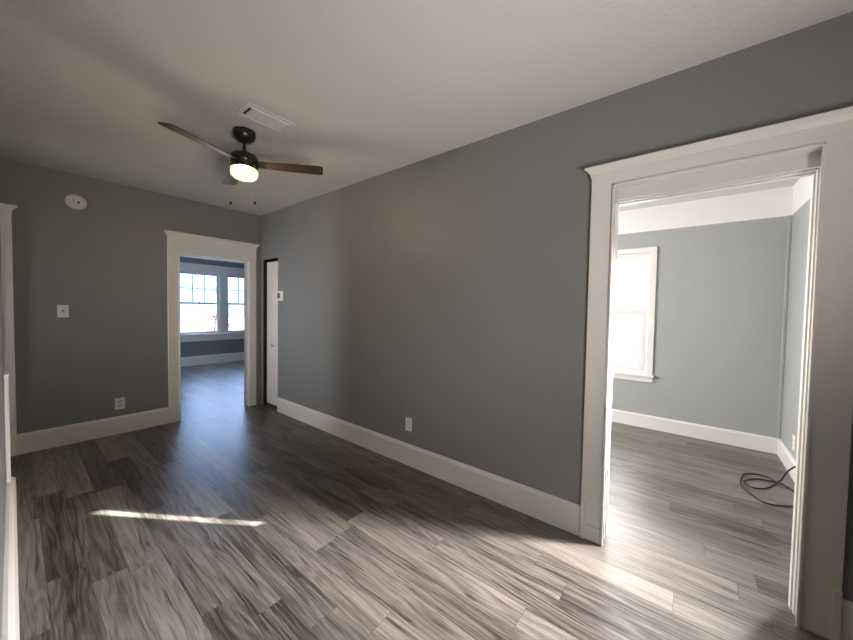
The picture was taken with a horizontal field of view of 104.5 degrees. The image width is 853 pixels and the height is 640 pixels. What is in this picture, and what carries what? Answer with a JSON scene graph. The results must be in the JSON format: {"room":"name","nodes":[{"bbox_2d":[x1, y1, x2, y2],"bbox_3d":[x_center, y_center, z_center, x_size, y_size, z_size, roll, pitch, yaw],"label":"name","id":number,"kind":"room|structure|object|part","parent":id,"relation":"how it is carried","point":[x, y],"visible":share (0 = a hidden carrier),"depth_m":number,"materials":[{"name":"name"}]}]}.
{"room":"empty living room","nodes":[
{"label":"empty living room","id":0,"kind":"room"},
{"bbox_2d":[0,237,5,639],"bbox_3d":[-0.487,0.052,0.242,6.940,2.824,0.140,2,2,38],"label":"wall","id":1,"kind":"structure","parent":0,"point":[2,411],"depth_m":1.83,"materials":[{"name":"grey paint"}]},
{"bbox_2d":[4,372,10,482],"bbox_3d":[-3.110,0.792,2.449,0.138,0.797,0.022,2,2,38],"label":"trim","id":2,"kind":"structure","parent":1,"relation":"attached to","point":[6,374],"depth_m":2.41,"materials":[{"name":"white wood"}]},
{"bbox_2d":[2,477,19,639],"bbox_3d":[-0.508,1.382,0.402,6.800,0.154,0.044,2,2,38],"label":"baseboard","id":3,"kind":"structure","parent":1,"relation":"attached to","point":[10,629],"depth_m":1.63,"materials":[{"name":"white wood"}]},
{"bbox_2d":[0,157,274,433],"bbox_3d":[-3.010,-0.131,4.441,0.136,2.824,7.300,2,2,38],"label":"wall","id":4,"kind":"structure","parent":0,"point":[105,260],"depth_m":3.57,"materials":[{"name":"grey paint"}]},
{"bbox_2d":[0,203,16,455],"bbox_3d":[-4.284,0.120,2.754,0.128,2.390,1.127,2,2,38],"label":"door frame","id":5,"kind":"structure","parent":4,"relation":"in","point":[5,209],"depth_m":3.12,"materials":[{"name":"white paint"}]},
{"bbox_3d":[-4.237,-1.043,2.694,0.058,0.060,1.127,2,2,38],"label":"crown","id":6,"kind":"part","parent":5,"relation":"part of","materials":[{"name":"white wood"}]},
{"bbox_2d":[57,305,68,316],"bbox_3d":[-3.741,-0.090,3.398,0.022,0.128,0.082,2,2,38],"label":"light switch","id":7,"kind":"object","parent":4,"relation":"attached to","point":[62,310],"visible":1,"depth_m":3.40,"materials":[{"name":"white plastic"}]},
{"bbox_2d":[65,194,86,209],"bbox_3d":[-3.646,-1.231,3.436,0.045,0.160,0.160,2,2,38],"label":"smoke detector","id":8,"kind":"object","parent":4,"relation":"attached to","point":[74,201],"visible":1,"depth_m":3.42,"materials":[{"name":"white plastic"}]},
{"bbox_2d":[16,407,168,454],"bbox_3d":[-3.591,1.198,3.654,0.024,0.200,1.188,2,2,38],"label":"baseboard","id":9,"kind":"structure","parent":4,"relation":"attached to","point":[33,441],"depth_m":3.56,"materials":[{"name":"white wood"}]},
{"bbox_2d":[115,397,124,409],"bbox_3d":[-3.499,0.954,3.768,0.010,0.132,0.084,2,2,38],"label":"wall outlet","id":10,"kind":"object","parent":4,"relation":"attached to","point":[119,402],"visible":1,"depth_m":3.77,"materials":[{"name":"white plastic"}]},
{"bbox_2d":[163,230,259,422],"bbox_3d":[-2.917,0.087,4.539,0.214,2.386,1.134,2,2,38],"label":"door frame","id":11,"kind":"structure","parent":4,"relation":"in","point":[179,244],"depth_m":4.33,"materials":[{"name":"white wood"}]},
{"bbox_3d":[-2.836,-1.073,4.452,0.058,0.060,1.134,2,2,38],"label":"crown","id":12,"kind":"part","parent":11,"relation":"part of","materials":[{"name":"white wood"}]},
{"bbox_2d":[180,256,243,356],"bbox_3d":[-5.783,-0.298,8.054,0.150,2.824,5.080,2,2,38],"label":"wall","id":13,"kind":"structure","parent":0,"point":[196,348],"depth_m":8.37,"materials":[{"name":"grey paint"}]},
{"bbox_2d":[180,262,243,341],"bbox_3d":[-5.298,-0.436,8.599,0.220,1.900,2.260,2,2,38],"label":"window","id":14,"kind":"structure","parent":13,"relation":"in","point":[217,289],"depth_m":8.49,"materials":[{"name":"white wood"}]},
{"bbox_3d":[-5.670,-0.777,8.210,0.030,0.765,0.880,2,2,38],"label":"sash","id":15,"kind":"part","parent":14,"relation":"part of","materials":[{"name":"clear glass"}]},
{"bbox_3d":[-5.655,-0.051,8.213,0.030,0.765,0.880,2,2,38],"label":"sash","id":16,"kind":"part","parent":14,"relation":"part of","materials":[{"name":"clear glass"}]},
{"bbox_3d":[-5.269,0.357,8.591,0.110,0.047,2.260,2,2,38],"label":"sill","id":17,"kind":"part","parent":14,"relation":"part of","materials":[{"name":"white wood"}]},
{"bbox_3d":[-5.243,-1.277,8.539,0.024,0.212,2.200,2,2,38],"label":"head casing","id":18,"kind":"part","parent":14,"relation":"part of","materials":[{"name":"white wood"}]},
{"bbox_2d":[181,352,243,366],"bbox_3d":[-5.737,1.004,8.043,0.024,0.224,4.800,2,2,38],"label":"baseboard","id":19,"kind":"structure","parent":13,"relation":"attached to","point":[229,357],"depth_m":8.38,"materials":[{"name":"white wood"}]},
{"bbox_2d":[227,275,243,332],"bbox_3d":[-4.995,-0.430,9.035,0.152,1.530,0.920,2,2,38],"label":"window","id":20,"kind":"structure","parent":13,"relation":"in","point":[232,276],"depth_m":8.85,"materials":[{"name":"white wood"}]},
{"bbox_3d":[-4.994,-0.067,9.042,0.030,0.765,0.880,2,2,38],"label":"sash","id":21,"kind":"part","parent":20,"relation":"part of","materials":[{"name":"clear glass"}]},
{"bbox_2d":[11,360,828,639],"bbox_3d":[-1.606,1.380,3.416,12.670,0.080,7.500,2,2,38],"label":"floor","id":22,"kind":"structure","parent":0,"point":[217,522],"depth_m":2.08,"materials":[{"name":"laminate"}]},
{"bbox_2d":[740,466,795,506],"bbox_3d":[2.898,1.267,2.796,0.385,0.346,0.596,2,2,21],"label":"power cable","id":23,"kind":"object","parent":22,"relation":"on","point":[793,467],"visible":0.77,"depth_m":2.85,"materials":[{"name":"black rubber"}]},
{"bbox_2d":[0,0,852,215],"bbox_3d":[-1.603,-1.530,3.261,12.670,0.100,7.350,2,2,38],"label":"ceiling","id":24,"kind":"structure","parent":0,"point":[368,89],"depth_m":1.88,"materials":[{"name":"paint"}]},
{"bbox_2d":[157,122,322,204],"bbox_3d":[-1.502,-1.160,2.564,0.993,0.590,1.037,2,2,38],"label":"ceiling fan","id":25,"kind":"object","parent":24,"relation":"hanging from","point":[244,165],"visible":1,"depth_m":2.50,"materials":[{"name":"brown metal"}]},
{"bbox_3d":[-1.518,-1.200,2.233,0.115,0.006,0.503,13,6,18],"label":"blade","id":26,"kind":"part","parent":25,"relation":"part of","materials":[{"name":"brown wood"}]},
{"bbox_3d":[-1.628,-1.221,2.805,0.115,0.006,0.503,-15,12,-40],"label":"blade","id":27,"kind":"part","parent":25,"relation":"part of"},
{"bbox_3d":[-1.409,-1.125,2.554,0.188,0.080,0.188,2,2,38],"label":"light globe","id":28,"kind":"part","parent":25,"relation":"part of"},
{"bbox_3d":[-1.077,-1.205,2.615,0.503,0.006,0.115,1,-9,-11],"label":"blade","id":29,"kind":"part","parent":25,"relation":"part of","materials":[{"name":"brown wood"}]},
{"bbox_2d":[235,102,294,132],"bbox_3d":[-1.149,-1.434,2.362,0.205,0.018,0.335,2,2,38],"label":"ceiling vent","id":30,"kind":"object","parent":24,"relation":"in","point":[250,111],"visible":1,"depth_m":2.34,"materials":[{"name":"metal"}]},
{"bbox_2d":[260,11,852,601],"bbox_3d":[0.667,-0.004,2.536,7.994,2.824,0.142,2,2,38],"label":"wall","id":31,"kind":"structure","parent":0,"point":[446,292],"depth_m":2.58,"materials":[{"name":"grey paint"}]},
{"bbox_2d":[263,258,277,404],"bbox_3d":[-2.219,0.200,4.838,0.431,2.165,0.139,2,2,38],"label":"trim","id":32,"kind":"structure","parent":31,"relation":"attached to","point":[266,261],"depth_m":4.93,"materials":[{"name":"wood"}]},
{"bbox_2d":[267,261,277,405],"bbox_3d":[-2.220,0.199,4.786,0.395,2.080,0.071,2,2,38],"label":"door","id":33,"kind":"structure","parent":31,"relation":"in","point":[272,267],"depth_m":4.80,"materials":[{"name":"white paint"}]},
{"bbox_3d":[-2.269,-0.233,4.817,0.048,0.928,0.005,2,2,38],"label":"raised panel","id":34,"kind":"part","parent":33,"relation":"part of","materials":[{"name":"white paint"}]},
{"bbox_3d":[-2.287,0.826,4.852,0.048,0.448,0.005,2,2,38],"label":"raised panel","id":35,"kind":"part","parent":33,"relation":"part of","materials":[{"name":"white paint"}]},
{"bbox_3d":[-2.269,-0.233,4.816,0.100,0.980,0.006,2,2,38],"label":"panel moulding","id":36,"kind":"part","parent":33,"relation":"part of","materials":[{"name":"white paint"}]},
{"bbox_3d":[-2.288,0.826,4.851,0.100,0.500,0.006,2,2,38],"label":"panel moulding","id":37,"kind":"part","parent":33,"relation":"part of","materials":[{"name":"white paint"}]},
{"bbox_3d":[-2.156,-0.229,4.727,0.048,0.928,0.005,2,2,38],"label":"raised panel","id":38,"kind":"part","parent":33,"relation":"part of","materials":[{"name":"white paint"}]},
{"bbox_3d":[-2.174,0.831,4.762,0.048,0.448,0.005,2,2,38],"label":"raised panel","id":39,"kind":"part","parent":33,"relation":"part of","materials":[{"name":"white paint"}]},
{"bbox_3d":[-2.156,-0.229,4.726,0.100,0.980,0.006,2,2,38],"label":"panel moulding","id":40,"kind":"part","parent":33,"relation":"part of","materials":[{"name":"white paint"}]},
{"bbox_3d":[-2.175,0.831,4.761,0.100,0.500,0.006,2,2,38],"label":"panel moulding","id":41,"kind":"part","parent":33,"relation":"part of","materials":[{"name":"white paint"}]},
{"bbox_2d":[277,291,283,300],"bbox_3d":[-2.016,-0.334,4.559,0.144,0.136,0.027,2,2,38],"label":"thermostat","id":42,"kind":"object","parent":31,"relation":"attached to","point":[280,294],"visible":1,"depth_m":4.54,"materials":[{"name":"white plastic"}]},
{"bbox_2d":[405,417,411,431],"bbox_3d":[-0.171,0.990,3.126,0.078,0.130,0.010,2,2,38],"label":"wall outlet","id":43,"kind":"object","parent":31,"relation":"attached to","point":[408,424],"visible":1,"depth_m":3.12,"materials":[{"name":"white plastic"}]},
{"bbox_2d":[277,397,580,535],"bbox_3d":[-0.536,1.259,3.413,4.000,0.200,0.024,2,2,38],"label":"baseboard","id":44,"kind":"structure","parent":31,"relation":"attached to","point":[558,512],"depth_m":2.78,"materials":[{"name":"white wood"}]},
{"bbox_2d":[580,106,852,639],"bbox_3d":[1.504,0.252,1.850,1.166,2.386,0.220,2,2,38],"label":"door frame","id":45,"kind":"structure","parent":31,"relation":"in","point":[818,146],"depth_m":1.56,"materials":[{"name":"wood"}]},
{"bbox_3d":[1.473,-0.909,1.748,1.166,0.060,0.058,2,2,38],"label":"crown","id":46,"kind":"part","parent":45,"relation":"part of","materials":[{"name":"white wood"}]},
{"bbox_2d":[840,599,852,639],"bbox_3d":[2.735,1.402,0.810,2.235,0.200,0.024,2,2,38],"label":"baseboard","id":47,"kind":"structure","parent":31,"relation":"attached to","point":[846,633],"depth_m":1.48,"materials":[{"name":"white wood"}]},
{"bbox_2d":[612,186,793,437],"bbox_3d":[1.619,-0.079,5.287,6.054,2.824,0.150,2,2,38],"label":"wall","id":48,"kind":"structure","parent":0,"point":[721,261],"depth_m":3.81,"materials":[{"name":"grey paint"}]},
{"bbox_2d":[613,246,657,382],"bbox_3d":[2.489,-0.082,4.537,1.116,1.720,0.170,2,2,38],"label":"window","id":49,"kind":"structure","parent":48,"relation":"in","point":[644,377],"depth_m":4.20,"materials":[{"name":"white wood"}]},
{"bbox_3d":[2.505,0.271,4.576,0.900,0.782,0.030,2,2,38],"label":"sash","id":50,"kind":"part","parent":49,"relation":"part of","materials":[{"name":"white wood"}]},
{"bbox_2d":[613,253,649,372],"bbox_3d":[2.485,-0.099,4.529,0.922,1.545,0.036,2,2,38],"label":"mini blind","id":51,"kind":"object","parent":49,"relation":"attached to","point":[632,273],"visible":0.33,"depth_m":4.35,"materials":[{"name":"white plastic"}]},
{"bbox_3d":[2.472,0.666,4.555,0.922,0.014,0.024,2,2,38],"label":"rail","id":52,"kind":"part","parent":51,"relation":"part of","materials":[{"name":"white plastic"}]},
{"bbox_3d":[2.498,-0.857,4.504,0.922,0.028,0.036,2,2,38],"label":"head rail","id":53,"kind":"part","parent":51,"relation":"part of","materials":[{"name":"white plastic"}]},
{"bbox_3d":[2.455,0.698,4.537,1.116,0.030,0.105,2,2,38],"label":"sill","id":54,"kind":"part","parent":49,"relation":"part of","materials":[{"name":"white wood"}]},
{"bbox_3d":[2.478,-0.910,4.477,1.076,0.060,0.022,2,2,38],"label":"head casing","id":55,"kind":"part","parent":49,"relation":"part of","materials":[{"name":"white wood"}]},
{"bbox_3d":[2.858,-0.081,4.191,0.068,1.565,0.022,2,2,38],"label":"casing","id":56,"kind":"part","parent":49,"relation":"part of","materials":[{"name":"white wood"}]},
{"bbox_2d":[611,409,778,453],"bbox_3d":[2.111,1.275,4.811,4.200,0.168,0.024,2,2,38],"label":"baseboard","id":57,"kind":"structure","parent":48,"relation":"attached to","point":[720,435],"depth_m":3.91,"materials":[{"name":"white wood"}]},
{"bbox_2d":[777,215,791,438],"bbox_3d":[3.764,0.086,3.471,0.028,2.350,0.022,2,2,38],"label":"trim","id":58,"kind":"structure","parent":48,"relation":"attached to","point":[789,231],"depth_m":3.46,"materials":[{"name":"grey paint"}]},
{"bbox_2d":[780,176,811,459],"bbox_3d":[3.032,0.041,2.406,0.150,2.824,2.600,2,2,38],"label":"wall","id":59,"kind":"structure","parent":0,"point":[802,188],"depth_m":3.18,"materials":[{"name":"grey paint"}]},
{"bbox_2d":[777,439,795,481],"bbox_3d":[2.935,1.365,2.496,0.024,0.168,2.580,2,2,38],"label":"baseboard","id":60,"kind":"structure","parent":59,"relation":"attached to","point":[783,453],"depth_m":3.19,"materials":[{"name":"white wood"}]},
{"bbox_2d":[792,435,795,450],"bbox_3d":[3.403,1.139,3.061,0.010,0.135,0.085,2,2,38],"label":"wall outlet","id":61,"kind":"object","parent":59,"relation":"attached to","point":[793,436],"visible":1,"depth_m":3.05,"materials":[{"name":"white plastic"}]},
{"label":"outside","id":62,"kind":"structure","parent":0,"visible":0},
{"bbox_2d":[180,317,646,371],"bbox_3d":[-7.855,1.688,6.291,100.000,0.100,80.000,2,2,38],"label":"ground","id":63,"kind":"structure","parent":62,"point":[239,324],"depth_m":34.12,"materials":[{"name":"white"}]},
{"bbox_2d":[180,274,241,330],"bbox_3d":[-8.983,-0.584,13.781,2.584,3.914,2.575,2,2,38],"label":"tree","id":64,"kind":"object","parent":63,"relation":"on","point":[208,293],"visible":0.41,"depth_m":13.94,"materials":[{"name":"green plant"}]},
{"bbox_3d":[-9.246,-0.206,14.071,0.734,3.130,1.196,1,2,15],"label":"stem","id":65,"kind":"part","parent":64,"relation":"part of","materials":[{"name":"plant"}]},
{"bbox_2d":[190,315,233,331],"bbox_3d":[-7.395,0.644,11.479,1.672,1.670,1.653,2,2,38],"label":"shrub","id":66,"kind":"object","parent":63,"relation":"on","point":[211,319],"visible":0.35,"depth_m":11.39,"materials":[{"name":"green plant"}]}
]}

